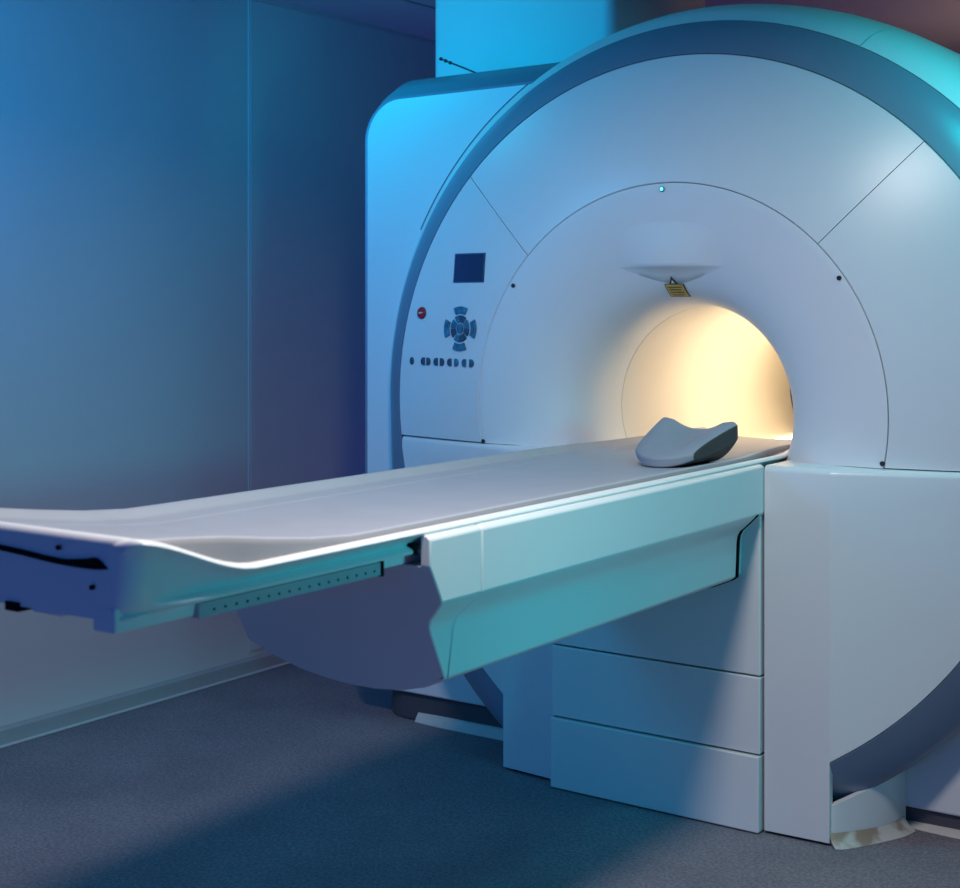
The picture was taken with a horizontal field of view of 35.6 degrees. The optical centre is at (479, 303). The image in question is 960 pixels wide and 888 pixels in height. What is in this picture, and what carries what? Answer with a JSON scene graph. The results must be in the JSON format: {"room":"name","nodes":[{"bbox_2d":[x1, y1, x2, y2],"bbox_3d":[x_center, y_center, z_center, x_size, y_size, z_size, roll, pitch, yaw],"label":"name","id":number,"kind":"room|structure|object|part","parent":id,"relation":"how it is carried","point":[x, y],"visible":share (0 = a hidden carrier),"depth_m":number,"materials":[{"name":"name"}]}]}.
{"room":"radiology room","nodes":[
{"label":"radiology room","id":0,"kind":"room"},
{"bbox_2d":[0,0,435,726],"bbox_3d":[-1.882,0.060,3.857,0.124,2.497,9.300,0,0,35],"label":"wall","id":1,"kind":"structure","parent":0,"point":[124,123],"depth_m":4.98,"materials":[{"name":"paint"}]},
{"bbox_2d":[0,652,289,748],"bbox_3d":[-1.829,1.280,3.821,0.012,0.058,9.300,0,0,35],"label":"baseboard","id":2,"kind":"structure","parent":1,"relation":"attached to","point":[44,723],"depth_m":4.83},
{"bbox_2d":[248,0,249,651],"bbox_3d":[-0.817,0.071,5.291,0.004,2.318,0.010,0,0,35],"label":"trim","id":3,"kind":"structure","parent":1,"relation":"attached to","point":[248,0],"depth_m":5.29,"materials":[{"name":"paint"}]},
{"bbox_2d":[252,0,435,44],"bbox_3d":[-1.826,-1.082,3.819,0.020,0.012,9.300,0,0,35],"label":"trim","id":4,"kind":"structure","parent":1,"relation":"attached to","point":[270,2],"depth_m":5.70,"materials":[{"name":"paint"}]},
{"bbox_2d":[0,663,959,887],"bbox_3d":[0.472,1.355,2.288,5.740,0.091,9.400,0,0,35],"label":"floor","id":5,"kind":"structure","parent":0,"point":[289,775],"depth_m":3.80,"materials":[{"name":"plastic"}]},
{"bbox_2d":[365,4,959,849],"bbox_3d":[0.894,0.229,4.550,2.380,2.161,1.660,0,0,35],"label":"scanner","id":6,"kind":"object","parent":5,"relation":"on","point":[701,217],"visible":0.94,"depth_m":3.87,"materials":[{"name":"white plastic"}]},
{"bbox_2d":[0,441,788,689],"bbox_3d":[0.086,0.530,3.364,0.638,0.414,2.830,0,0,35],"label":"table","id":7,"kind":"object","parent":6,"relation":"attached to","point":[423,607],"visible":0.73,"depth_m":2.76,"materials":[{"name":"white plastic"}]},
{"bbox_3d":[-0.294,0.447,2.354,0.016,0.022,0.425,0,0,35],"label":"guide rail","id":8,"kind":"part","parent":7,"relation":"part of","materials":[{"name":"plastic"}]},
{"bbox_2d":[0,427,791,562],"bbox_3d":[0.091,0.373,3.373,0.562,0.086,2.750,0,0,35],"label":"table top","id":9,"kind":"object","parent":7,"relation":"on","point":[267,523],"visible":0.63,"depth_m":3.00,"materials":[{"name":"grey plastic"}]},
{"bbox_2d":[635,417,737,467],"bbox_3d":[0.493,0.348,3.751,0.242,0.108,0.193,0,0,45],"label":"cushion","id":10,"kind":"object","parent":9,"relation":"on","point":[670,443],"visible":1,"depth_m":3.71,"materials":[{"name":"plastic"}]},
{"bbox_3d":[0.519,1.262,4.917,1.255,0.087,1.184,0,0,35],"label":"skirting","id":11,"kind":"part","parent":6,"relation":"part of","materials":[{"name":"black plastic"}]},
{"bbox_2d":[439,57,475,72],"bbox_3d":[-0.052,-0.764,4.840,0.198,0.089,0.012,0,0,35],"label":"antenna rod","id":12,"kind":"object","parent":6,"relation":"on","point":[440,58],"visible":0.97,"depth_m":4.86,"materials":[{"name":"metal"}]},
{"bbox_3d":[-0.046,0.011,4.386,0.073,0.771,0.520,0,0,-44],"label":"panel","id":13,"kind":"part","parent":6,"relation":"part of","materials":[{"name":"white plastic"}]},
{"bbox_3d":[-0.030,-0.105,4.349,0.015,0.086,0.128,0,0,-45],"label":"display frame","id":14,"kind":"part","parent":6,"relation":"part of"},
{"bbox_3d":[0.456,1.212,3.889,0.613,0.188,0.062,0,0,36],"label":"panel","id":15,"kind":"part","parent":6,"relation":"part of","materials":[{"name":"white plastic"}]},
{"bbox_3d":[0.458,1.019,3.893,0.613,0.190,0.053,0,0,36],"label":"panel","id":16,"kind":"part","parent":6,"relation":"part of","materials":[{"name":"white plastic"}]},
{"bbox_3d":[0.459,0.687,3.894,0.613,0.466,0.050,0,0,36],"label":"panel","id":17,"kind":"part","parent":6,"relation":"part of","materials":[{"name":"white plastic"}]},
{"bbox_3d":[0.532,-0.036,4.024,0.052,0.031,0.050,0,0,35],"label":"label plate","id":18,"kind":"part","parent":6,"relation":"part of","materials":[{"name":"yellow plastic"}]},
{"bbox_3d":[0.508,-0.402,3.993,1.346,0.531,0.089,0,0,35],"label":"panel","id":19,"kind":"part","parent":6,"relation":"part of","materials":[{"name":"white plastic"}]},
{"bbox_3d":[1.083,0.001,3.605,0.532,0.791,0.077,0,0,23],"label":"panel","id":20,"kind":"part","parent":6,"relation":"part of","materials":[{"name":"white plastic"}]},
{"bbox_3d":[1.462,1.282,4.236,1.030,0.050,1.230,0,0,35],"label":"skirting","id":21,"kind":"part","parent":6,"relation":"part of","materials":[{"name":"black plastic"}]},
{"bbox_2d":[436,0,704,76],"bbox_3d":[0.323,-0.909,5.244,0.720,0.358,0.690,0,0,35],"label":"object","id":22,"kind":"structure","parent":0,"point":[475,35],"depth_m":4.97,"materials":[{"name":"paint"}]},
{"bbox_2d":[272,0,959,53],"bbox_3d":[0.472,-1.138,2.288,5.740,0.100,9.400,0,0,35],"label":"ceiling","id":23,"kind":"structure","parent":0,"point":[937,21],"depth_m":5.54,"materials":[{"name":"paint"}]},
{"bbox_2d":[400,0,435,9],"bbox_3d":[-1.488,-1.085,3.585,0.012,0.006,9.300,0,0,35],"label":"trim","id":24,"kind":"structure","parent":23,"relation":"attached to","point":[407,1],"depth_m":5.41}
]}

